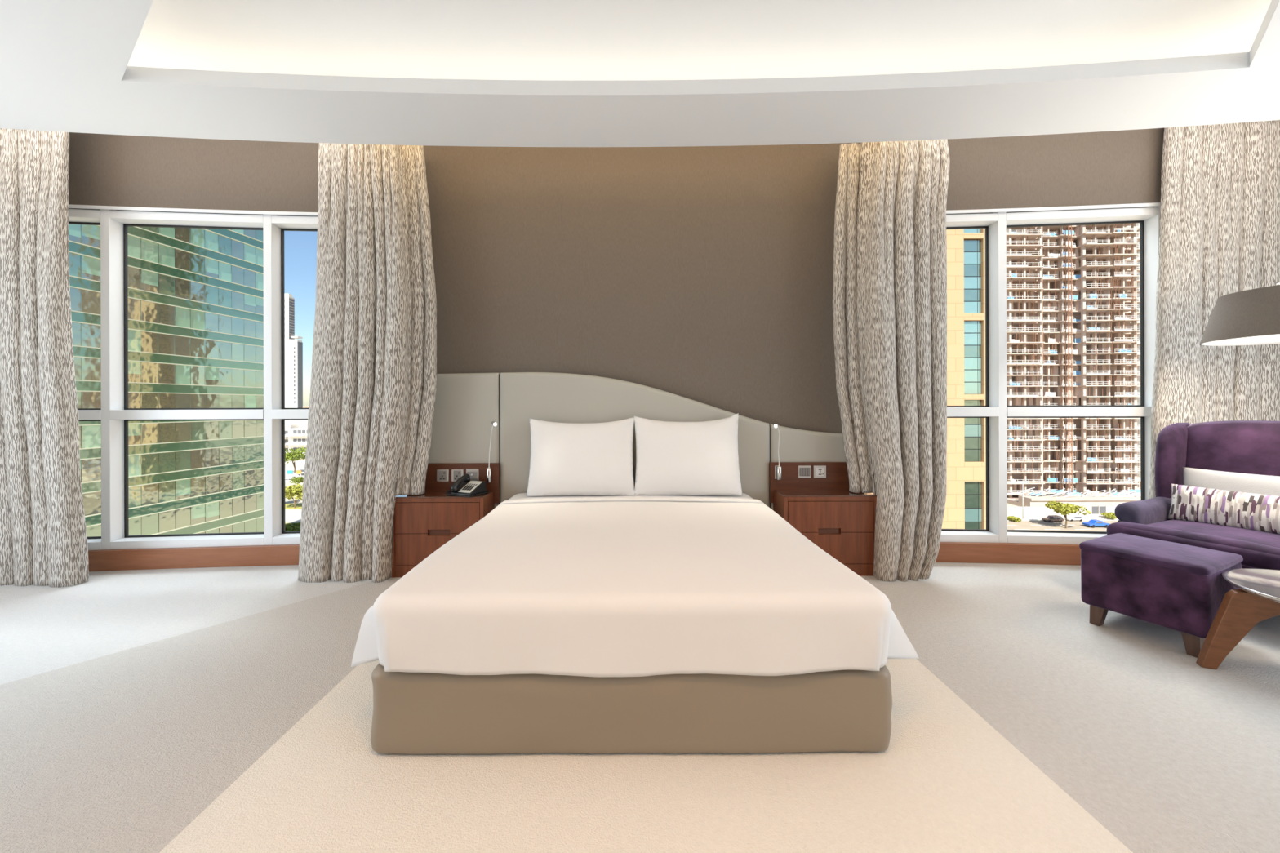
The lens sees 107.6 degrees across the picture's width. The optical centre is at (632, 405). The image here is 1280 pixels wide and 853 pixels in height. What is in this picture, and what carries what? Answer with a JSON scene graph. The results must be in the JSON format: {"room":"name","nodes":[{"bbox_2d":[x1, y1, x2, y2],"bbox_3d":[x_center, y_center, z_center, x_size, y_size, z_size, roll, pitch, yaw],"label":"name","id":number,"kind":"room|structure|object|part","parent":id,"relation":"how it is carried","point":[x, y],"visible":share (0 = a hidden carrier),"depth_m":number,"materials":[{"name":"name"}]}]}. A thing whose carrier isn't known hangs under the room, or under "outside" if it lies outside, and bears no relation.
{"room":"hotel room","nodes":[
{"label":"hotel room","id":0,"kind":"room"},
{"bbox_2d":[297,142,436,582],"bbox_3d":[-1.908,-0.346,3.344,0.932,3.146,0.219,0,0,0],"label":"curtain","id":1,"kind":"object","parent":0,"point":[373,387],"visible":0.97,"depth_m":3.27,"materials":[{"name":"fabric"}]},
{"bbox_2d":[68,127,1164,433],"bbox_3d":[-0.001,-0.450,3.673,10.100,3.350,0.594,0,0,0],"label":"wall","id":2,"kind":"structure","parent":0,"point":[704,274],"depth_m":3.70,"materials":[{"name":"brown paint"}]},
{"bbox_2d":[68,208,317,550],"bbox_3d":[-3.384,-0.204,3.620,3.434,2.580,0.173,0,0,-5],"label":"window","id":3,"kind":"structure","parent":2,"relation":"in","point":[114,414],"depth_m":3.62,"materials":[{"name":"white metal"}]},
{"bbox_2d":[68,204,317,215],"bbox_3d":[-3.366,-1.482,3.542,3.394,0.025,0.050,0,0,-5],"label":"trim","id":4,"kind":"structure","parent":2,"relation":"attached to","point":[70,206],"depth_m":3.56,"materials":[{"name":"white paint"}]},
{"bbox_2d":[88,544,299,571],"bbox_3d":[-3.358,1.161,3.663,3.418,0.150,0.307,0,0,-5],"label":"baseboard","id":5,"kind":"structure","parent":2,"relation":"attached to","point":[286,554],"depth_m":3.55,"materials":[{"name":"brown wood"}]},
{"bbox_2d":[428,372,846,510],"bbox_3d":[0.001,0.357,3.652,3.500,1.236,0.095,0,0,0],"label":"headboard","id":6,"kind":"object","parent":2,"relation":"attached to","point":[466,406],"visible":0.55,"depth_m":3.60,"materials":[{"name":"grey leather"}]},
{"bbox_3d":[-1.392,0.348,3.652,0.713,1.202,0.095,0,0,0],"label":"padded panel","id":7,"kind":"part","parent":6,"relation":"part of","materials":[{"name":"grey leather"}]},
{"bbox_3d":[0.015,0.342,3.652,2.090,1.206,0.095,0,0,0],"label":"padded panel","id":8,"kind":"part","parent":6,"relation":"part of","materials":[{"name":"grey leather"}]},
{"bbox_3d":[1.409,0.541,3.652,0.685,0.799,0.095,0,0,0],"label":"padded panel","id":9,"kind":"part","parent":6,"relation":"part of","materials":[{"name":"grey leather"}]},
{"bbox_2d":[935,542,1080,565],"bbox_3d":[3.380,1.139,3.662,3.388,0.150,0.306,0,0,5],"label":"baseboard","id":10,"kind":"structure","parent":2,"relation":"attached to","point":[948,552],"depth_m":3.59,"materials":[{"name":"brown wood"}]},
{"bbox_2d":[940,205,1160,544],"bbox_3d":[3.383,-0.226,3.621,3.374,2.580,0.172,0,0,5],"label":"window","id":11,"kind":"structure","parent":2,"relation":"in","point":[995,411],"depth_m":3.62,"materials":[{"name":"white metal"}]},
{"bbox_2d":[946,202,1160,213],"bbox_3d":[3.372,-1.503,3.541,3.364,0.025,0.050,0,0,5],"label":"trim","id":12,"kind":"structure","parent":2,"relation":"attached to","point":[1151,204],"depth_m":3.57,"materials":[{"name":"white paint"}]},
{"bbox_2d":[0,562,1279,852],"bbox_3d":[0.004,1.225,0.060,10.100,0.001,7.320,0,0,0],"label":"floor","id":13,"kind":"structure","parent":0,"point":[204,709],"depth_m":1.65,"materials":[{"name":"grey carpet"}]},
{"bbox_2d":[391,462,499,577],"bbox_3d":[-1.377,0.838,3.471,0.704,0.784,0.267,0,0,0],"label":"nightstand","id":14,"kind":"object","parent":13,"relation":"on","point":[423,523],"visible":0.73,"depth_m":3.34,"materials":[{"name":"brown wood"}]},
{"bbox_3d":[-1.397,1.030,3.353,0.602,0.222,0.022,0,0,0],"label":"drawer","id":15,"kind":"part","parent":14,"relation":"part of","materials":[{"name":"brown wood"}]},
{"bbox_3d":[-1.398,0.806,3.353,0.602,0.220,0.022,0,0,0],"label":"drawer","id":16,"kind":"part","parent":14,"relation":"part of","materials":[{"name":"brown wood"}]},
{"bbox_3d":[-1.386,0.911,3.363,0.158,0.040,0.010,0,0,0],"label":"finger pull","id":17,"kind":"part","parent":14,"relation":"part of","materials":[{"name":"brown wood"}]},
{"bbox_2d":[436,469,448,481],"bbox_3d":[-1.451,0.536,3.569,0.091,0.091,0.018,0,0,0],"label":"wall socket","id":18,"kind":"object","parent":14,"relation":"attached to","point":[442,475],"visible":1,"depth_m":3.57,"materials":[{"name":"silver metal"}]},
{"bbox_2d":[451,469,463,481],"bbox_3d":[-1.339,0.536,3.569,0.091,0.091,0.018,0,0,0],"label":"wall socket","id":19,"kind":"object","parent":14,"relation":"attached to","point":[456,474],"visible":0.84,"depth_m":3.57,"materials":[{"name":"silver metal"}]},
{"bbox_2d":[445,473,488,497],"bbox_3d":[-1.243,0.583,3.457,0.293,0.140,0.214,0,0,24],"label":"telephone","id":20,"kind":"object","parent":14,"relation":"on","point":[469,488],"visible":1,"depth_m":3.42,"materials":[{"name":"black plastic"}]},
{"bbox_2d":[466,468,479,480],"bbox_3d":[-1.225,0.533,3.566,0.096,0.096,0.025,0,0,0],"label":"wall socket","id":21,"kind":"object","parent":14,"relation":"attached to","point":[473,473],"visible":0.72,"depth_m":3.57,"materials":[{"name":"silver metal"}]},
{"bbox_2d":[486,421,497,482],"bbox_3d":[-1.051,0.350,3.479,0.037,0.470,0.237,0,0,-30],"label":"reading lamp","id":22,"kind":"object","parent":14,"relation":"attached to","point":[488,469],"visible":1,"depth_m":3.54,"materials":[{"name":"silver metal"}]},
{"bbox_3d":[-1.050,0.302,3.480,0.017,0.351,0.182,0,0,-29],"label":"flexible stem","id":23,"kind":"part","parent":22,"relation":"part of","materials":[{"name":"white"}]},
{"bbox_2d":[370,493,892,754],"bbox_3d":[-0.008,0.937,2.714,1.857,0.568,2.184,0,0,0],"label":"bed","id":24,"kind":"object","parent":13,"relation":"on","point":[837,710],"visible":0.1,"depth_m":1.63,"materials":[{"name":"brown fabric"}]},
{"bbox_2d":[526,417,634,496],"bbox_3d":[-0.382,0.373,3.464,0.793,0.568,0.222,0,0,0],"label":"pillow","id":25,"kind":"object","parent":24,"relation":"on","point":[567,459],"visible":1,"depth_m":3.39,"materials":[{"name":"white fabric"}]},
{"bbox_2d":[351,497,919,677],"bbox_3d":[0.005,0.785,2.413,2.052,0.312,1.637,0,0,0],"label":"duvet","id":26,"kind":"object","parent":24,"relation":"on","point":[595,587],"visible":1,"depth_m":1.64,"materials":[{"name":"white fabric"}]},
{"bbox_2d":[634,413,742,495],"bbox_3d":[0.403,0.357,3.462,0.791,0.595,0.221,0,0,0],"label":"pillow","id":27,"kind":"object","parent":24,"relation":"on","point":[701,458],"visible":1,"depth_m":3.40,"materials":[{"name":"white fabric"}]},
{"bbox_2d":[768,462,876,576],"bbox_3d":[1.411,0.829,3.471,0.719,0.784,0.267,0,0,0],"label":"nightstand","id":28,"kind":"object","parent":13,"relation":"on","point":[840,522],"visible":0.73,"depth_m":3.34,"materials":[{"name":"brown wood"}]},
{"bbox_2d":[773,422,782,479],"bbox_3d":[1.077,0.347,3.474,0.050,0.438,0.218,0,0,18],"label":"reading lamp","id":29,"kind":"object","parent":28,"relation":"attached to","point":[778,469],"visible":1,"depth_m":3.54,"materials":[{"name":"silver metal"}]},
{"bbox_3d":[1.099,0.512,3.575,0.030,0.102,0.007,0,0,0],"label":"mount plate","id":30,"kind":"part","parent":29,"relation":"part of","materials":[{"name":"silver metal"}]},
{"bbox_3d":[1.082,0.301,3.478,0.017,0.323,0.173,0,0,20],"label":"flexible stem","id":31,"kind":"part","parent":29,"relation":"part of","materials":[{"name":"white metal"}]},
{"bbox_2d":[798,465,810,478],"bbox_3d":[1.311,0.509,3.570,0.096,0.096,0.017,0,0,0],"label":"light switch","id":32,"kind":"object","parent":28,"relation":"attached to","point":[804,471],"visible":1,"depth_m":3.56,"materials":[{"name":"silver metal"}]},
{"bbox_2d":[813,465,826,478],"bbox_3d":[1.427,0.508,3.569,0.096,0.096,0.018,0,0,0],"label":"wall socket","id":33,"kind":"object","parent":28,"relation":"attached to","point":[820,471],"visible":1,"depth_m":3.57,"materials":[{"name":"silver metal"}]},
{"bbox_3d":[1.405,0.902,3.363,0.158,0.040,0.010,0,0,0],"label":"finger pull","id":34,"kind":"part","parent":28,"relation":"part of","materials":[{"name":"brown wood"}]},
{"bbox_3d":[1.414,0.797,3.353,0.610,0.220,0.022,0,0,0],"label":"drawer","id":35,"kind":"part","parent":28,"relation":"part of","materials":[{"name":"brown wood"}]},
{"bbox_3d":[1.415,1.021,3.353,0.610,0.222,0.022,0,0,0],"label":"drawer","id":36,"kind":"part","parent":28,"relation":"part of","materials":[{"name":"brown wood"}]},
{"bbox_2d":[832,139,950,582],"bbox_3d":[1.847,-0.358,3.314,0.782,3.147,0.244,0,0,13],"label":"curtain","id":37,"kind":"object","parent":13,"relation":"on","point":[890,274],"visible":0.98,"depth_m":3.27,"materials":[{"name":"fabric"}]},
{"bbox_2d":[1079,533,1243,657],"bbox_3d":[2.818,0.984,2.515,0.491,0.464,0.493,0,0,-25],"label":"ottoman","id":38,"kind":"object","parent":13,"relation":"on","point":[1182,588],"visible":0.94,"depth_m":2.38,"materials":[{"name":"purple fabric"}]},
{"bbox_3d":[2.591,1.159,2.598,0.065,0.115,0.065,0,0,-25],"label":"leg","id":39,"kind":"part","parent":38,"relation":"part of","materials":[{"name":"brown wood"}]},
{"bbox_2d":[1079,533,1243,576],"bbox_3d":[2.817,0.782,2.515,0.491,0.061,0.493,0,0,-25],"label":"cushion","id":40,"kind":"object","parent":38,"relation":"on","point":[1166,557],"depth_m":2.41,"materials":[{"name":"purple fabric"}]},
{"bbox_3d":[2.736,1.159,2.287,0.065,0.115,0.065,0,0,-25],"label":"leg","id":41,"kind":"part","parent":38,"relation":"part of","materials":[{"name":"brown wood"}]},
{"bbox_2d":[1106,420,1279,569],"bbox_3d":[3.657,0.656,2.797,0.936,1.115,0.917,0,0,-21],"label":"armchair","id":42,"kind":"object","parent":13,"relation":"on","point":[1242,446],"visible":0.54,"depth_m":3.00,"materials":[{"name":"purple fabric"}]},
{"bbox_3d":[3.506,0.752,3.164,0.657,0.263,0.124,0,0,-21],"label":"arm","id":43,"kind":"part","parent":42,"relation":"part of","materials":[{"name":"fabric"}]},
{"bbox_2d":[1106,519,1279,569],"bbox_3d":[3.564,0.809,2.762,0.723,0.145,0.909,0,0,-21],"label":"seat cushion","id":44,"kind":"object","parent":42,"relation":"on","point":[1259,549],"depth_m":2.70,"materials":[{"name":"purple fabric"}]},
{"bbox_2d":[1167,484,1279,534],"bbox_3d":[3.692,0.638,2.811,0.115,0.230,0.661,0,0,-20],"label":"cushion","id":45,"kind":"object","parent":42,"relation":"on","point":[1257,512],"visible":0.98,"depth_m":2.86,"materials":[{"name":"fabric"}]},
{"bbox_2d":[1182,466,1279,496],"bbox_3d":[3.801,0.584,2.864,0.119,0.335,0.620,0,0,-21],"label":"cushion","id":46,"kind":"object","parent":42,"relation":"on","point":[1268,485],"visible":0.3,"depth_m":2.93,"materials":[{"name":"grey fabric"}]},
{"bbox_3d":[3.940,0.505,2.907,0.201,0.815,0.750,0,0,-21],"label":"backrest","id":47,"kind":"part","parent":42,"relation":"part of","materials":[{"name":"purple fabric"}]},
{"bbox_2d":[1195,568,1279,669],"bbox_3d":[3.035,1.014,1.943,0.793,0.403,0.784,0,0,0],"label":"side table","id":48,"kind":"object","parent":13,"relation":"on","point":[1257,599],"visible":1,"depth_m":2.13,"materials":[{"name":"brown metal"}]},
{"bbox_2d":[1200,282,1279,346],"bbox_3d":[4.011,0.232,2.357,1.478,1.961,0.710,0,0,43],"label":"floor lamp","id":49,"kind":"object","parent":13,"relation":"on","point":[1251,317],"visible":1,"depth_m":2.63,"materials":[{"name":"grey fabric"}]},
{"bbox_2d":[1204,333,1279,343],"bbox_3d":[3.729,-0.389,2.620,0.694,0.001,0.694,0,0,0],"label":"diffuser","id":50,"kind":"object","parent":49,"relation":"attached to","point":[1270,338],"depth_m":2.79,"materials":[{"name":"white plastic"}]},
{"bbox_2d":[0,0,1279,146],"bbox_3d":[-0.006,-2.000,0.100,10.500,0.550,7.800,0,0,0],"label":"ceiling","id":51,"kind":"structure","parent":0,"point":[435,73],"depth_m":2.61,"materials":[{"name":"white paint"}]},
{"bbox_2d":[1148,120,1279,498],"bbox_3d":[4.502,-0.461,3.404,1.430,3.336,0.083,0,0,2],"label":"curtain","id":52,"kind":"object","parent":51,"relation":"hanging from","point":[1220,228],"visible":0.56,"depth_m":3.40,"materials":[{"name":"fabric"}]},
{"bbox_3d":[-5.151,-0.459,3.600,0.200,3.400,0.800,0,0,0],"label":"wall","id":53,"kind":"structure","parent":0,"visible":0},
{"bbox_2d":[0,128,88,587],"bbox_3d":[-4.442,-0.388,3.227,1.250,3.246,0.122,0,0,0],"label":"curtain","id":54,"kind":"object","parent":53,"relation":"hanging from","point":[43,537],"visible":0.98,"depth_m":3.21,"materials":[{"name":"fabric"}]},
{"bbox_3d":[-144.908,29.450,106.994,170.000,0.060,18.212,0,0,0],"label":"verge","id":55,"kind":"object","parent":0,"visible":0},
{"bbox_2d":[284,521,300,531],"bbox_3d":[-77.491,28.179,107.269,9.110,2.306,8.857,0,0,0],"label":"hedge","id":56,"kind":"object","parent":55,"relation":"on","point":[295,526],"visible":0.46,"depth_m":106.17,"materials":[{"name":"green plant"}]},
{"label":"outside","id":57,"kind":"structure","parent":0,"visible":0},
{"bbox_2d":[284,463,1140,523],"bbox_3d":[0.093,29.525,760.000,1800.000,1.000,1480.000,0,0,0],"label":"ground","id":58,"kind":"structure","parent":57,"point":[287,465],"depth_m":147.94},
{"bbox_2d":[68,224,264,537],"bbox_3d":[-72.920,-16.546,55.435,24.060,91.600,47.478,0,0,9],"label":"office building","id":59,"kind":"structure","parent":58,"relation":"on","point":[196,295],"depth_m":62.18,"materials":[{"name":"green glass"}]},
{"bbox_2d":[284,293,302,408],"bbox_3d":[-447.517,-56.640,599.950,49.978,174.141,20.100,0,0,0],"label":"apartment tower","id":60,"kind":"structure","parent":58,"relation":"on","point":[293,348],"depth_m":589.98,"materials":[{"name":"white concrete"}]},
{"bbox_3d":[-426.921,-86.217,594.500,8.600,2.093,9.000,0,0,0],"label":"roof frame","id":61,"kind":"part","parent":60,"relation":"part of","materials":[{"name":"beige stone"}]},
{"bbox_2d":[284,419,307,464],"bbox_3d":[-170.533,18.608,242.686,32.858,21.906,25.600,0,0,0],"label":"building","id":62,"kind":"structure","parent":58,"relation":"on","point":[295,431],"depth_m":232.51,"materials":[{"name":"white concrete"}]},
{"bbox_2d":[289,476,303,484],"bbox_3d":[-120.188,27.434,167.577,4.198,3.970,4.273,0,0,0],"label":"broadleaf tree","id":63,"kind":"object","parent":58,"relation":"on","point":[300,479],"visible":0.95,"depth_m":166.78,"materials":[{"name":"green plant"}]},
{"bbox_2d":[1007,506,1115,514],"bbox_3d":[118.205,27.529,122.671,41.830,2.250,0.180,0,0,0],"label":"hoarding","id":64,"kind":"object","parent":58,"relation":"on","point":[1095,509],"visible":0.39,"depth_m":122.67,"materials":[{"name":"grey"}]},
{"bbox_3d":[98.310,27.586,122.701,1.820,1.940,0.080,0,0,0],"label":"panel","id":65,"kind":"part","parent":64,"relation":"part of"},
{"bbox_3d":[100.210,27.580,122.701,1.820,1.940,0.080,0,0,0],"label":"panel","id":66,"kind":"part","parent":64,"relation":"part of","materials":[{"name":"white"}]},
{"bbox_3d":[102.110,27.574,122.701,1.820,1.940,0.080,0,0,0],"label":"panel","id":67,"kind":"part","parent":64,"relation":"part of","materials":[{"name":"white"}]},
{"bbox_3d":[104.010,27.568,122.701,1.820,1.940,0.080,0,0,0],"label":"panel","id":68,"kind":"part","parent":64,"relation":"part of","materials":[{"name":"white"}]},
{"bbox_3d":[105.910,27.562,122.701,1.820,1.940,0.080,0,0,0],"label":"panel","id":69,"kind":"part","parent":64,"relation":"part of","materials":[{"name":"white"}]},
{"bbox_3d":[107.810,27.556,122.701,1.820,1.940,0.080,0,0,0],"label":"panel","id":70,"kind":"part","parent":64,"relation":"part of","materials":[{"name":"white"}]},
{"bbox_3d":[109.710,27.550,122.701,1.820,1.940,0.080,0,0,0],"label":"panel","id":71,"kind":"part","parent":64,"relation":"part of","materials":[{"name":"white"}]},
{"bbox_3d":[117.310,27.526,122.701,1.820,1.940,0.080,0,0,0],"label":"panel","id":72,"kind":"part","parent":64,"relation":"part of","materials":[{"name":"white"}]},
{"bbox_3d":[119.210,27.521,122.701,1.820,1.940,0.080,0,0,0],"label":"panel","id":73,"kind":"part","parent":64,"relation":"part of","materials":[{"name":"white"}]},
{"bbox_3d":[121.110,27.515,122.701,1.820,1.940,0.080,0,0,0],"label":"panel","id":74,"kind":"part","parent":64,"relation":"part of","materials":[{"name":"grey"}]},
{"bbox_3d":[123.010,27.509,122.701,1.820,1.940,0.080,0,0,0],"label":"panel","id":75,"kind":"part","parent":64,"relation":"part of","materials":[{"name":"grey"}]},
{"bbox_3d":[124.910,27.503,122.701,1.820,1.940,0.080,0,0,0],"label":"panel","id":76,"kind":"part","parent":64,"relation":"part of","materials":[{"name":"white"}]},
{"bbox_2d":[1006,222,1140,506],"bbox_3d":[134.257,-33.783,144.300,49.851,124.873,31.400,0,0,0],"label":"building","id":77,"kind":"structure","parent":58,"relation":"on","point":[1073,321],"depth_m":139.38,"materials":[{"name":"concrete"}]},
{"bbox_3d":[132.958,9.532,139.300,45.488,1.150,4.860,0,0,0],"label":"railing","id":78,"kind":"part","parent":77,"relation":"part of","materials":[{"name":"white metal"}]},
{"bbox_3d":[129.061,-22.456,138.901,37.807,1.150,3.136,0,0,2],"label":"railing","id":79,"kind":"part","parent":77,"relation":"part of","materials":[{"name":"white"}]},
{"bbox_3d":[132.767,-51.267,139.300,45.488,1.150,4.860,0,0,0],"label":"railing","id":80,"kind":"part","parent":77,"relation":"part of","materials":[{"name":"white metal"}]},
{"bbox_3d":[132.888,-12.868,139.300,45.488,1.150,4.860,0,0,0],"label":"railing","id":81,"kind":"part","parent":77,"relation":"part of","materials":[{"name":"white"}]},
{"bbox_3d":[132.898,-9.668,139.300,45.488,1.150,4.860,0,0,0],"label":"railing","id":82,"kind":"part","parent":77,"relation":"part of","materials":[{"name":"white"}]},
{"bbox_3d":[132.918,-3.268,139.300,45.488,1.150,4.860,0,0,0],"label":"railing","id":83,"kind":"part","parent":77,"relation":"part of","materials":[{"name":"white metal"}]},
{"bbox_3d":[132.969,12.732,139.300,45.488,1.150,4.860,0,0,0],"label":"railing","id":84,"kind":"part","parent":77,"relation":"part of","materials":[{"name":"white"}]},
{"bbox_3d":[132.805,-44.867,139.730,45.621,1.150,1.592,0,0,-6],"label":"railing","id":85,"kind":"part","parent":77,"relation":"part of","materials":[{"name":"white"}]},
{"bbox_3d":[132.798,-41.667,139.300,45.488,1.150,4.860,0,0,0],"label":"railing","id":86,"kind":"part","parent":77,"relation":"part of","materials":[{"name":"white metal"}]},
{"bbox_3d":[132.915,-35.268,138.683,45.636,1.150,3.600,0,0,-5],"label":"railing","id":87,"kind":"part","parent":77,"relation":"part of","materials":[{"name":"white metal"}]},
{"bbox_3d":[132.828,-32.068,139.300,45.488,1.150,4.860,0,0,0],"label":"railing","id":88,"kind":"part","parent":77,"relation":"part of","materials":[{"name":"white"}]},
{"bbox_3d":[132.848,-25.668,139.300,45.488,1.150,4.860,0,0,0],"label":"railing","id":89,"kind":"part","parent":77,"relation":"part of","materials":[{"name":"white"}]},
{"bbox_3d":[132.999,22.332,139.300,45.488,1.150,4.860,0,0,0],"label":"railing","id":90,"kind":"part","parent":77,"relation":"part of","materials":[{"name":"white metal"}]},
{"bbox_3d":[133.009,25.532,139.300,45.488,1.150,4.860,0,0,0],"label":"railing","id":91,"kind":"part","parent":77,"relation":"part of","materials":[{"name":"white metal"}]},
{"bbox_3d":[132.908,-6.468,139.300,45.488,1.150,4.860,0,0,0],"label":"railing","id":92,"kind":"part","parent":77,"relation":"part of","materials":[{"name":"white"}]},
{"bbox_3d":[132.878,-16.068,139.300,45.488,1.150,4.860,0,0,0],"label":"railing","id":93,"kind":"part","parent":77,"relation":"part of","materials":[{"name":"white"}]},
{"bbox_3d":[133.046,6.332,138.683,45.636,1.150,3.600,0,0,-5],"label":"railing","id":94,"kind":"part","parent":77,"relation":"part of","materials":[{"name":"white metal"}]},
{"bbox_3d":[132.778,-48.067,139.300,45.488,1.150,4.860,0,0,0],"label":"railing","id":95,"kind":"part","parent":77,"relation":"part of","materials":[{"name":"white metal"}]},
{"bbox_3d":[132.808,-38.468,139.300,45.488,1.150,4.860,0,0,0],"label":"railing","id":96,"kind":"part","parent":77,"relation":"part of","materials":[{"name":"white"}]},
{"bbox_3d":[132.979,15.932,139.300,45.488,1.150,4.860,0,0,0],"label":"railing","id":97,"kind":"part","parent":77,"relation":"part of","materials":[{"name":"white metal"}]},
{"bbox_3d":[132.989,19.132,139.300,45.488,1.150,4.860,0,0,0],"label":"railing","id":98,"kind":"part","parent":77,"relation":"part of","materials":[{"name":"white metal"}]},
{"bbox_3d":[135.295,-0.075,138.453,25.488,1.150,2.699,0,0,11],"label":"railing","id":99,"kind":"part","parent":77,"relation":"part of","materials":[{"name":"white"}]},
{"bbox_3d":[139.016,-28.887,139.300,33.133,1.150,4.860,0,0,0],"label":"railing","id":100,"kind":"part","parent":77,"relation":"part of","materials":[{"name":"white"}]},
{"bbox_3d":[141.373,-19.294,139.300,28.479,1.150,4.860,0,0,0],"label":"railing","id":101,"kind":"part","parent":77,"relation":"part of","materials":[{"name":"white"}]},
{"bbox_2d":[1137,222,1140,477],"bbox_3d":[214.570,-35.549,189.500,29.302,127.800,31.000,0,0,0],"label":"tower","id":102,"kind":"structure","parent":58,"relation":"on","point":[1139,263],"depth_m":184.88,"materials":[{"name":"beige stone"}]},
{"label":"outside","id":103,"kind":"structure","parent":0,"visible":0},
{"bbox_2d":[284,467,304,482],"bbox_3d":[-144.908,29.455,200.239,170.000,0.050,41.319,0,0,0],"label":"car park","id":104,"kind":"structure","parent":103,"point":[295,474],"depth_m":203.34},
{"bbox_2d":[287,470,293,477],"bbox_3d":[-139.720,28.024,190.746,2.216,2.880,0.400,0,0,0],"label":"sign board","id":105,"kind":"object","parent":104,"relation":"on","point":[288,471],"visible":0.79,"depth_m":190.56,"materials":[{"name":"teal paint"}]},
{"bbox_2d":[284,446,306,472],"bbox_3d":[-148.071,23.891,203.993,12.191,11.237,11.645,0,0,0],"label":"broadleaf tree","id":106,"kind":"object","parent":104,"relation":"on","point":[294,455],"visible":0.8,"depth_m":203.00,"materials":[{"name":"green plant"}]},
{"bbox_2d":[296,470,301,476],"bbox_3d":[-136.064,28.013,190.746,1.994,2.880,0.400,0,0,0],"label":"sign board","id":107,"kind":"object","parent":104,"relation":"on","point":[297,471],"visible":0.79,"depth_m":190.56,"materials":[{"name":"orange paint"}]},
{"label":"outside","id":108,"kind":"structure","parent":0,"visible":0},
{"bbox_2d":[284,503,302,509],"bbox_3d":[-144.908,29.450,135.761,170.000,0.060,7.378,0,0,0],"label":"lawn","id":109,"kind":"structure","parent":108,"point":[287,506],"depth_m":135.36,"materials":[{"name":"green plant"}]},
{"bbox_2d":[284,484,302,507],"bbox_3d":[-96.704,26.009,133.919,9.900,6.688,8.348,0,0,0],"label":"broadleaf tree","id":110,"kind":"object","parent":109,"relation":"on","point":[293,491],"visible":0.62,"depth_m":132.98,"materials":[{"name":"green plant"}]},
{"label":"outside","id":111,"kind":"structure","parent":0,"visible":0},
{"bbox_2d":[1007,514,1118,520],"bbox_3d":[160.090,28.442,119.380,200.000,0.160,6.561,0,0,0],"label":"pavement","id":112,"kind":"structure","parent":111,"point":[1026,517],"depth_m":119.42,"materials":[{"name":"beige concrete"}]},
{"bbox_2d":[1016,480,1029,519],"bbox_3d":[98.103,23.875,117.743,3.000,9.684,0.400,0,0,0],"label":"street lamp","id":113,"kind":"object","parent":112,"relation":"on","point":[1016,481],"visible":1,"depth_m":117.69,"materials":[{"name":"grey metal"}]},
{"bbox_2d":[1101,511,1116,519],"bbox_3d":[120.308,27.862,117.763,4.097,1.657,4.112,0,0,0],"label":"shrub","id":114,"kind":"object","parent":112,"relation":"on","point":[1110,515],"visible":0.88,"depth_m":117.49,"materials":[{"name":"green plant"}]},
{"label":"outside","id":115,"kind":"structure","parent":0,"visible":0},
{"bbox_2d":[1007,520,1117,531],"bbox_3d":[160.090,28.502,103.053,200.000,0.040,26.094,0,0,0],"label":"road","id":116,"kind":"structure","parent":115,"point":[1071,526],"depth_m":111.10,"materials":[{"name":"beige asphalt"}]},
{"bbox_2d":[1007,515,1022,521],"bbox_3d":[94.443,28.164,116.065,2.786,1.189,3.231,0,0,0],"label":"shrub","id":117,"kind":"object","parent":116,"relation":"on","point":[1009,517],"visible":1,"depth_m":115.24,"materials":[{"name":"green plant"}]},
{"bbox_2d":[1041,515,1064,522],"bbox_3d":[103.420,27.937,115.296,4.221,1.418,1.708,0,0,0],"label":"car","id":118,"kind":"object","parent":116,"relation":"on","point":[1050,517],"visible":1,"depth_m":114.60,"materials":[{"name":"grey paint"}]},
{"bbox_2d":[1007,524,1106,529],"bbox_3d":[142.340,28.518,109.997,108.500,0.020,4.117,0,0,0],"label":"lane","id":119,"kind":"structure","parent":116,"relation":"on","point":[1007,525],"depth_m":108.13,"materials":[{"name":"white"}]},
{"bbox_2d":[1044,500,1091,528],"bbox_3d":[100.823,25.595,108.599,7.533,6.248,7.441,0,0,0],"label":"street tree","id":120,"kind":"object","parent":116,"relation":"on","point":[1064,509],"visible":1,"depth_m":107.89,"materials":[{"name":"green plant"}]},
{"bbox_2d":[1063,515,1084,521],"bbox_3d":[109.372,28.016,116.100,3.642,1.223,1.474,0,0,0],"label":"car","id":121,"kind":"object","parent":116,"relation":"on","point":[1071,517],"visible":0.88,"depth_m":115.50,"materials":[{"name":"white paint"}]},
{"bbox_2d":[1082,519,1109,528],"bbox_3d":[109.045,27.846,110.205,4.803,1.562,1.943,0,0,0],"label":"car","id":122,"kind":"object","parent":116,"relation":"on","point":[1092,522],"visible":0.94,"depth_m":109.40,"materials":[{"name":"blue paint"}]},
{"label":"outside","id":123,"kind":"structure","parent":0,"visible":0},
{"bbox_2d":[284,510,302,521],"bbox_3d":[-144.908,29.455,124.495,170.000,0.050,12.388,0,0,0],"label":"road","id":124,"kind":"structure","parent":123,"point":[290,515],"depth_m":124.27,"materials":[{"name":"grey asphalt"}]}
]}

